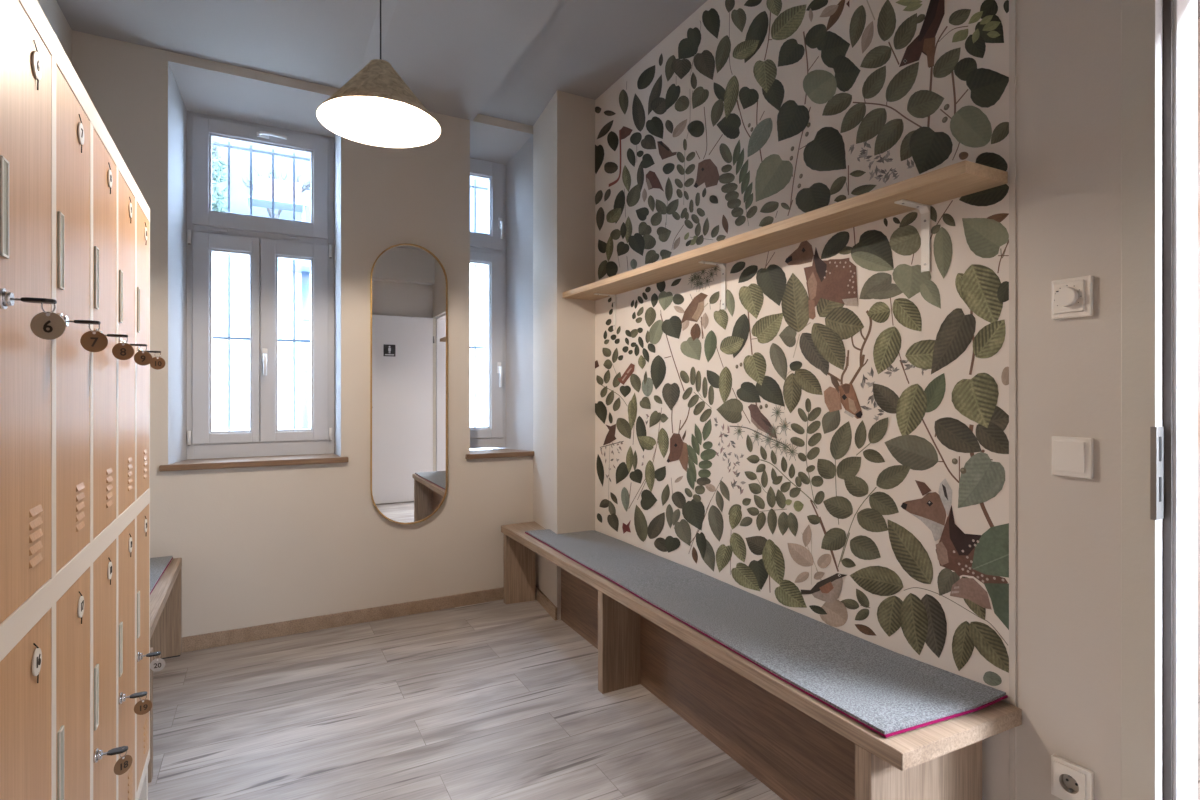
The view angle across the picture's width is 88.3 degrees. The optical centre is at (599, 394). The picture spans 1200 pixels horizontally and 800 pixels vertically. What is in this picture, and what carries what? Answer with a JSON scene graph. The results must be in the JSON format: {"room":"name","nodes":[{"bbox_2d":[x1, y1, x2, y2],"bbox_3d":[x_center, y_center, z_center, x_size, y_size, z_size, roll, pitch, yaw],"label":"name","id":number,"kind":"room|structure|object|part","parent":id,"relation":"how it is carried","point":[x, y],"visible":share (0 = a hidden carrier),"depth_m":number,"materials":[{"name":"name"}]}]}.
{"room":"changing room","nodes":[
{"label":"changing room","id":0,"kind":"room"},
{"bbox_2d":[37,0,71,63],"bbox_3d":[-1.575,-0.210,1.106,0.193,3.020,4.550,0,0,-29],"label":"wall","id":1,"kind":"structure","parent":0,"point":[51,9],"depth_m":2.62,"materials":[{"name":"paint"}]},
{"bbox_2d":[72,30,594,636],"bbox_3d":[-1.314,-0.210,3.298,2.750,3.020,0.850,0,0,-29],"label":"wall","id":2,"kind":"structure","parent":0,"point":[256,546],"depth_m":3.40,"materials":[{"name":"paint"}]},
{"bbox_2d":[212,254,249,430],"label":"bars","id":3,"kind":"object","parent":2,"relation":"in","point":[228,338],"depth_m":3.47,"materials":[{"name":"grey metal"}]},
{"bbox_2d":[159,111,348,471],"bbox_3d":[-1.797,-0.556,3.267,0.834,1.837,0.343,0,0,-29],"label":"window","id":4,"kind":"structure","parent":2,"relation":"in","point":[265,240],"depth_m":3.34,"materials":[{"name":"grey plastic"}]},
{"bbox_3d":[-1.988,-0.297,3.292,0.306,1.105,0.060,0,0,-29],"label":"sash","id":5,"kind":"part","parent":4,"relation":"part of","materials":[{"name":"grey plastic"}]},
{"bbox_3d":[-1.780,0.347,3.235,0.834,0.029,0.271,0,0,-29],"label":"sill","id":6,"kind":"part","parent":4,"relation":"part of","materials":[{"name":"brown wood"}]},
{"bbox_3d":[-1.838,-1.167,3.374,0.647,0.565,0.060,0,0,-29],"label":"sash","id":7,"kind":"part","parent":4,"relation":"part of","materials":[{"name":"grey plastic"}]},
{"bbox_3d":[-1.806,-0.178,3.329,0.026,0.147,0.052,0,0,-29],"label":"handle","id":8,"kind":"part","parent":4,"relation":"part of","materials":[{"name":"white paint"}]},
{"bbox_3d":[-1.776,-1.405,3.346,0.146,0.025,0.050,0,0,-29],"label":"handle","id":9,"kind":"part","parent":4,"relation":"part of","materials":[{"name":"white paint"}]},
{"bbox_3d":[-1.702,-0.297,3.448,0.338,1.105,0.060,0,0,-29],"label":"sash","id":10,"kind":"part","parent":4,"relation":"part of","materials":[{"name":"grey plastic"}]},
{"bbox_2d":[278,260,310,428],"label":"bars","id":11,"kind":"object","parent":2,"relation":"in","point":[293,340],"depth_m":3.63,"materials":[{"name":"grey metal"}]},
{"bbox_2d":[181,587,503,652],"bbox_3d":[-1.399,1.205,3.319,2.235,0.070,0.024,0,0,-29],"label":"baseboard","id":12,"kind":"structure","parent":2,"relation":"attached to","point":[240,635],"depth_m":3.30,"materials":[{"name":"brown wood"}]},
{"bbox_2d":[370,243,447,523],"bbox_3d":[-1.071,-0.062,3.481,0.420,1.576,0.027,0,0,-28],"label":"wall mirror","id":13,"kind":"object","parent":2,"relation":"attached to","point":[409,283],"visible":1,"depth_m":3.47,"materials":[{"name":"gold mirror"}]},
{"bbox_2d":[470,178,487,426],"bbox_3d":[-0.819,-0.610,4.113,0.600,1.900,0.117,0,0,-29],"label":"bars","id":14,"kind":"object","parent":2,"relation":"in","point":[475,187],"visible":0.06,"depth_m":4.15,"materials":[{"name":"grey metal"}]},
{"bbox_2d":[465,158,533,458],"bbox_3d":[-0.684,-0.574,3.874,0.472,1.903,0.343,0,0,-29],"label":"window","id":15,"kind":"structure","parent":2,"relation":"in","point":[489,249],"depth_m":3.98,"materials":[{"name":"grey plastic"}]},
{"bbox_3d":[-0.777,-1.218,3.952,0.319,0.555,0.060,0,0,-29],"label":"sash","id":16,"kind":"part","parent":15,"relation":"part of","materials":[{"name":"grey plastic"}]},
{"bbox_3d":[-0.777,-0.318,3.952,0.319,1.185,0.060,0,0,-29],"label":"sash","id":17,"kind":"part","parent":15,"relation":"part of","materials":[{"name":"grey plastic"}]},
{"bbox_3d":[-0.787,-0.593,3.970,0.382,1.865,0.075,0,0,-29],"label":"frame","id":18,"kind":"part","parent":15,"relation":"part of","materials":[{"name":"grey plastic"}]},
{"bbox_3d":[-0.656,0.363,3.848,0.447,0.029,0.271,0,0,-29],"label":"sill","id":19,"kind":"part","parent":15,"relation":"part of","materials":[{"name":"brown wood"}]},
{"bbox_3d":[-0.641,-0.131,3.964,0.026,0.162,0.052,0,0,-29],"label":"handle","id":20,"kind":"part","parent":15,"relation":"part of","materials":[{"name":"white paint"}]},
{"bbox_3d":[-0.634,-1.071,3.968,0.026,0.142,0.052,0,0,-29],"label":"handle","id":21,"kind":"part","parent":15,"relation":"part of","materials":[{"name":"white paint"}]},
{"bbox_2d":[536,586,558,620],"bbox_3d":[-0.327,1.205,3.626,0.022,0.070,0.486,0,0,-22],"label":"baseboard","id":22,"kind":"object","parent":2,"relation":"attached to","point":[541,597],"visible":0.71,"depth_m":3.54,"materials":[{"name":"brown wood"}]},
{"bbox_2d":[56,0,706,125],"bbox_3d":[-0.453,-1.744,1.718,2.750,0.232,4.550,0,0,-29],"label":"ceiling","id":23,"kind":"structure","parent":0,"point":[463,59],"depth_m":2.84,"materials":[{"name":"paint"}]},
{"bbox_2d":[316,0,440,147],"bbox_3d":[-0.746,-1.283,2.102,0.400,0.726,0.400,0,0,-29],"label":"pendant lamp","id":24,"kind":"object","parent":23,"relation":"hanging from","point":[375,107],"visible":1,"depth_m":2.17,"materials":[{"name":"grey"}]},
{"bbox_3d":[-0.746,-1.020,2.102,0.400,0.200,0.400,0,0,-29],"label":"lamp shade","id":25,"kind":"part","parent":24,"relation":"part of","materials":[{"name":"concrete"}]},
{"bbox_3d":[-0.746,-1.378,2.102,0.005,0.536,0.005,0,0,-29],"label":"cord","id":26,"kind":"part","parent":24,"relation":"part of","materials":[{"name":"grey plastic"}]},
{"bbox_3d":[-0.746,-1.025,2.102,0.056,0.056,0.056,0,0,-29],"label":"bulb","id":27,"kind":"part","parent":24,"relation":"part of","materials":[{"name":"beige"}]},
{"bbox_2d":[148,599,1199,799],"bbox_3d":[0.272,1.270,2.113,4.400,0.060,4.550,0,0,-29],"label":"floor","id":28,"kind":"structure","parent":0,"point":[492,700],"depth_m":2.34,"materials":[{"name":"laminate"}]},
{"bbox_2d":[0,0,149,799],"bbox_3d":[-1.222,0.340,1.188,0.450,1.800,1.305,0,0,-29],"label":"lockers","id":29,"kind":"object","parent":28,"relation":"on","point":[75,219],"visible":0.94,"depth_m":1.02,"materials":[{"name":"beige wood"}]},
{"bbox_3d":[-0.784,0.693,0.836,0.020,0.737,0.238,0,0,-29],"label":"locker door","id":30,"kind":"part","parent":29,"relation":"part of","materials":[{"name":"brown wood"}]},
{"bbox_3d":[-0.784,-0.119,0.836,0.020,0.795,0.238,0,0,-29],"label":"locker door","id":31,"kind":"part","parent":29,"relation":"part of","materials":[{"name":"brown wood"}]},
{"bbox_3d":[-0.794,0.377,0.872,0.004,0.063,0.037,0,0,-30],"label":"number plate","id":32,"kind":"part","parent":29,"relation":"part of","materials":[{"name":"white plastic"}]},
{"bbox_3d":[-0.794,-0.464,0.872,0.004,0.063,0.037,0,0,-30],"label":"number plate","id":33,"kind":"part","parent":29,"relation":"part of","materials":[{"name":"white plastic"}]},
{"bbox_2d":[11,297,65,339],"bbox_3d":[-0.698,-0.094,0.766,0.055,0.051,0.022,0,0,-29],"label":"key","id":34,"kind":"object","parent":29,"relation":"attached to","point":[45,325],"visible":1,"depth_m":0.77,"materials":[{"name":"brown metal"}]},
{"bbox_3d":[-0.913,0.693,1.063,0.020,0.737,0.238,0,0,-29],"label":"locker door","id":35,"kind":"part","parent":29,"relation":"part of","materials":[{"name":"brown wood"}]},
{"bbox_3d":[-0.913,-0.119,1.063,0.020,0.795,0.238,0,0,-29],"label":"locker door","id":36,"kind":"part","parent":29,"relation":"part of","materials":[{"name":"brown wood"}]},
{"bbox_3d":[-0.922,0.377,1.099,0.004,0.063,0.037,0,0,-30],"label":"number plate","id":37,"kind":"part","parent":29,"relation":"part of","materials":[{"name":"white plastic"}]},
{"bbox_3d":[-0.922,-0.464,1.099,0.004,0.063,0.037,0,0,-30],"label":"number plate","id":38,"kind":"part","parent":29,"relation":"part of","materials":[{"name":"white plastic"}]},
{"bbox_2d":[67,320,107,351],"bbox_3d":[-0.826,-0.094,0.993,0.056,0.051,0.022,0,0,-30],"label":"key","id":39,"kind":"object","parent":29,"relation":"attached to","point":[92,341],"visible":1,"depth_m":1.00,"materials":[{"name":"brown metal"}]},
{"bbox_3d":[-1.041,0.693,1.290,0.020,0.737,0.238,0,0,-30],"label":"locker door","id":40,"kind":"part","parent":29,"relation":"part of","materials":[{"name":"brown wood"}]},
{"bbox_3d":[-1.041,-0.119,1.290,0.020,0.795,0.238,0,0,-30],"label":"locker door","id":41,"kind":"part","parent":29,"relation":"part of","materials":[{"name":"brown wood"}]},
{"bbox_3d":[-1.051,0.377,1.326,0.004,0.063,0.037,0,0,-30],"label":"number plate","id":42,"kind":"part","parent":29,"relation":"part of","materials":[{"name":"white plastic"}]},
{"bbox_3d":[-1.051,-0.464,1.326,0.004,0.063,0.037,0,0,-30],"label":"number plate","id":43,"kind":"part","parent":29,"relation":"part of","materials":[{"name":"white plastic"}]},
{"bbox_2d":[101,746,131,774],"bbox_3d":[-0.956,0.726,1.220,0.051,0.051,0.025,0,0,-30],"label":"key","id":44,"kind":"object","parent":29,"relation":"attached to","point":[124,763],"visible":1,"depth_m":1.22,"materials":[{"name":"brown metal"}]},
{"bbox_2d":[105,334,133,359],"bbox_3d":[-0.954,-0.094,1.220,0.056,0.051,0.022,0,0,-29],"label":"key","id":45,"kind":"object","parent":29,"relation":"attached to","point":[121,351],"visible":0.99,"depth_m":1.22,"materials":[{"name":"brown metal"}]},
{"bbox_3d":[-1.170,0.693,1.518,0.020,0.737,0.238,0,0,-29],"label":"locker door","id":46,"kind":"part","parent":29,"relation":"part of","materials":[{"name":"brown wood"}]},
{"bbox_3d":[-1.170,-0.119,1.518,0.020,0.795,0.238,0,0,-29],"label":"locker door","id":47,"kind":"part","parent":29,"relation":"part of","materials":[{"name":"brown wood"}]},
{"bbox_3d":[-1.179,0.377,1.553,0.004,0.063,0.037,0,0,-29],"label":"number plate","id":48,"kind":"part","parent":29,"relation":"part of","materials":[{"name":"white plastic"}]},
{"bbox_3d":[-1.179,-0.464,1.553,0.004,0.063,0.037,0,0,-29],"label":"number plate","id":49,"kind":"part","parent":29,"relation":"part of","materials":[{"name":"white plastic"}]},
{"bbox_2d":[125,691,151,714],"bbox_3d":[-1.083,0.726,1.448,0.056,0.051,0.022,0,0,-29],"label":"key","id":50,"kind":"object","parent":29,"relation":"attached to","point":[144,706],"visible":1,"depth_m":1.45,"materials":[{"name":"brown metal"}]},
{"bbox_2d":[130,344,151,365],"bbox_3d":[-1.083,-0.094,1.448,0.056,0.051,0.022,0,0,-29],"label":"key","id":51,"kind":"object","parent":29,"relation":"attached to","point":[143,358],"visible":0.94,"depth_m":1.45,"materials":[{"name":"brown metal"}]},
{"bbox_3d":[-1.298,0.693,1.745,0.020,0.737,0.238,0,0,-29],"label":"locker door","id":52,"kind":"part","parent":29,"relation":"part of","materials":[{"name":"brown wood"}]},
{"bbox_3d":[-1.298,-0.119,1.745,0.020,0.795,0.238,0,0,-29],"label":"locker door","id":53,"kind":"part","parent":29,"relation":"part of","materials":[{"name":"brown wood"}]},
{"bbox_3d":[-1.308,0.377,1.780,0.004,0.063,0.037,0,0,-29],"label":"number plate","id":54,"kind":"part","parent":29,"relation":"part of","materials":[{"name":"white plastic"}]},
{"bbox_3d":[-1.308,-0.464,1.780,0.004,0.063,0.037,0,0,-29],"label":"number plate","id":55,"kind":"part","parent":29,"relation":"part of","materials":[{"name":"white plastic"}]},
{"bbox_2d":[142,651,164,670],"bbox_3d":[-1.211,0.726,1.675,0.056,0.051,0.022,0,0,-30],"label":"key","id":56,"kind":"object","parent":29,"relation":"attached to","point":[158,664],"visible":1,"depth_m":1.68,"materials":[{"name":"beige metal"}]},
{"bbox_2d":[147,351,164,369],"bbox_3d":[-1.211,-0.094,1.675,0.056,0.051,0.022,0,0,-30],"label":"key","id":57,"kind":"object","parent":29,"relation":"attached to","point":[157,363],"visible":0.92,"depth_m":1.68,"materials":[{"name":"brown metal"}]},
{"bbox_2d":[148,558,181,782],"bbox_3d":[-1.902,1.010,2.375,0.438,0.460,1.141,0,0,-29],"label":"bench","id":58,"kind":"object","parent":28,"relation":"on","point":[166,597],"visible":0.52,"depth_m":2.89,"materials":[{"name":"brown wood"}]},
{"bbox_3d":[-1.635,1.030,1.892,0.431,0.419,0.037,0,0,-29],"label":"leg","id":59,"kind":"part","parent":58,"relation":"part of","materials":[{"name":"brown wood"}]},
{"bbox_2d":[150,556,172,593],"bbox_3d":[-1.931,0.771,2.367,0.372,0.017,1.113,0,0,-29],"label":"seat pad","id":60,"kind":"object","parent":58,"relation":"on","point":[158,565],"visible":0.12,"depth_m":2.74,"materials":[{"name":"grey fabric"}]},
{"bbox_3d":[-2.175,1.027,2.854,0.402,0.414,0.038,0,0,-29],"label":"leg","id":61,"kind":"part","parent":58,"relation":"part of","materials":[{"name":"brown wood"}]},
{"bbox_2d":[501,521,1021,799],"bbox_3d":[0.212,1.010,2.616,0.435,0.460,2.699,0,0,-29],"label":"bench","id":62,"kind":"object","parent":28,"relation":"on","point":[800,747],"visible":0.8,"depth_m":1.97,"materials":[{"name":"brown wood"}]},
{"bbox_3d":[-0.482,1.030,3.713,0.189,0.420,0.043,0,0,-24],"label":"leg","id":63,"kind":"part","parent":62,"relation":"part of","materials":[{"name":"brown wood"}]},
{"bbox_3d":[0.083,1.030,2.625,0.188,0.420,0.040,0,0,-29],"label":"leg","id":64,"kind":"part","parent":62,"relation":"part of","materials":[{"name":"brown wood"}]},
{"bbox_3d":[0.273,1.030,2.478,0.019,0.420,2.106,0,0,-27],"label":"panel","id":65,"kind":"part","parent":62,"relation":"part of","materials":[{"name":"brown wood"}]},
{"bbox_2d":[525,529,1007,737],"bbox_3d":[0.277,0.766,2.510,0.418,0.026,2.386,0,0,-29],"label":"seat pad","id":66,"kind":"object","parent":62,"relation":"on","point":[888,692],"visible":0.96,"depth_m":1.88,"materials":[{"name":"grey fabric"}]},
{"bbox_3d":[0.791,1.030,1.522,0.406,0.420,0.045,0,0,-26],"label":"leg","id":67,"kind":"part","parent":62,"relation":"part of","materials":[{"name":"brown wood"}]},
{"bbox_2d":[595,0,1120,799],"bbox_3d":[0.902,-0.210,1.956,0.143,3.020,3.670,0,0,-29],"label":"wall","id":68,"kind":"structure","parent":0,"point":[828,444],"depth_m":1.88,"materials":[{"name":"paper"}]},
{"bbox_2d":[562,160,1007,329],"bbox_3d":[0.413,-0.459,2.491,0.206,0.215,2.218,0,0,-29],"label":"wall shelf","id":69,"kind":"object","parent":68,"relation":"attached to","point":[965,177],"visible":1,"depth_m":1.93,"materials":[{"name":"brown wood"}]},
{"bbox_2d":[1009,0,1015,799],"bbox_3d":[1.041,-0.218,1.558,0.008,2.916,0.015,0,0,-29],"label":"trim","id":70,"kind":"structure","parent":68,"relation":"attached to","point":[1012,3],"depth_m":1.55,"materials":[{"name":"paint"}]},
{"bbox_2d":[1052,275,1092,319],"bbox_3d":[1.091,-0.226,1.435,0.033,0.092,0.081,0,0,-29],"label":"thermostat","id":71,"kind":"object","parent":68,"relation":"attached to","point":[1071,297],"visible":1,"depth_m":1.42,"materials":[{"name":"white plastic"}]},
{"bbox_2d":[1052,436,1092,478],"bbox_3d":[1.096,0.144,1.438,0.020,0.092,0.081,0,0,-29],"label":"light switch","id":72,"kind":"object","parent":68,"relation":"attached to","point":[1071,456],"visible":1,"depth_m":1.43,"materials":[{"name":"white plastic"}]},
{"bbox_2d":[1051,754,1093,799],"bbox_3d":[1.097,0.904,1.438,0.015,0.092,0.081,0,0,-29],"label":"power socket","id":73,"kind":"object","parent":68,"relation":"attached to","point":[1069,780],"visible":1,"depth_m":1.44,"materials":[{"name":"white plastic"}]},
{"bbox_2d":[1121,0,1196,799],"bbox_3d":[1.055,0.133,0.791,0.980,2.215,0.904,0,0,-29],"label":"door frame","id":74,"kind":"structure","parent":68,"relation":"in","point":[1159,37],"depth_m":1.31,"materials":[{"name":"paint"}]},
{"bbox_3d":[1.372,0.133,0.964,0.036,2.215,0.904,0,0,-29],"label":"frame","id":75,"kind":"part","parent":74,"relation":"part of","materials":[{"name":"paint"}]},
{"bbox_3d":[1.181,0.165,1.310,0.036,0.196,0.011,0,0,-29],"label":"strike plate","id":76,"kind":"part","parent":74,"relation":"part of","materials":[{"name":"silver metal"}]},
{"bbox_2d":[1197,18,1199,694],"bbox_3d":[1.870,-0.180,2.159,1.750,2.960,3.400,0,0,-29],"label":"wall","id":77,"kind":"structure","parent":0,"point":[1198,19],"depth_m":2.56,"materials":[{"name":"paint"}]},
{"bbox_2d":[1197,0,1199,18],"bbox_3d":[1.814,-1.610,2.156,1.650,0.100,3.150,0,0,-29],"label":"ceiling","id":78,"kind":"structure","parent":0,"point":[1198,1],"depth_m":2.50,"materials":[{"name":"paint"}]},
{"label":"outside","id":79,"kind":"structure","parent":0,"visible":0},
{"bbox_3d":[-3.418,1.690,8.359,18.000,0.100,10.050,0,0,-29],"label":"ground","id":80,"kind":"structure","parent":79,"visible":0},
{"bbox_2d":[212,252,491,449],"bbox_3d":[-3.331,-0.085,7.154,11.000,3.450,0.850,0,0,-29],"label":"window panes","id":81,"kind":"structure","parent":80,"relation":"on","point":[239,264],"depth_m":7.10,"materials":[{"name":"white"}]},
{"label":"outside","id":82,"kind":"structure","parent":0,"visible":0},
{"bbox_3d":[-4.180,-0.085,8.712,11.000,3.450,2.700,0,0,-29],"label":"terrace","id":83,"kind":"object","parent":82,"visible":0},
{"bbox_2d":[212,141,227,211],"bbox_3d":[-4.919,-2.504,7.568,0.676,1.485,0.601,0,0,-29],"label":"shrub","id":84,"kind":"object","parent":83,"relation":"on","point":[220,175],"visible":0.08,"depth_m":7.65,"materials":[{"name":"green plant"}]},
{"bbox_3d":[-4.937,-2.475,7.559,0.474,1.334,0.023,0,0,-29],"label":"stem","id":85,"kind":"part","parent":84,"relation":"part of","materials":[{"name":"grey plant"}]},
{"bbox_2d":[242,167,310,218],"bbox_3d":[-4.309,-2.442,8.352,0.924,1.272,0.325,0,0,-29],"label":"tree","id":86,"kind":"object","parent":83,"relation":"on","point":[308,185],"visible":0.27,"depth_m":8.24,"materials":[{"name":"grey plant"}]},
{"bbox_2d":[248,196,306,221],"bbox_3d":[-4.036,-2.104,7.737,0.640,0.588,0.350,0,0,-29],"label":"garden table","id":87,"kind":"object","parent":83,"relation":"on","point":[256,201],"visible":0.77,"depth_m":7.70,"materials":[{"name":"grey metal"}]},
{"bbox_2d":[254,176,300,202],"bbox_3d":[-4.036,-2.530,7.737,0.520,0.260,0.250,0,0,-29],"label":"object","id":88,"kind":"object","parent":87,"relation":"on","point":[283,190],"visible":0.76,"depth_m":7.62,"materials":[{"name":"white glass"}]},
{"bbox_3d":[-3.712,-2.090,7.748,0.024,0.560,0.024,0,0,-29],"label":"leg","id":89,"kind":"part","parent":87,"relation":"part of","materials":[{"name":"grey metal"}]},
{"bbox_2d":[212,138,487,233],"bbox_3d":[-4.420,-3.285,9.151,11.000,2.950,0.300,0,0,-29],"label":"window panes","id":90,"kind":"structure","parent":83,"relation":"on","point":[239,159],"depth_m":8.80,"materials":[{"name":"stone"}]},
{"bbox_2d":[212,141,310,220],"label":"bars","id":91,"kind":"object","parent":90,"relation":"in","point":[273,154],"depth_m":3.55,"materials":[{"name":"grey metal"}]}
]}

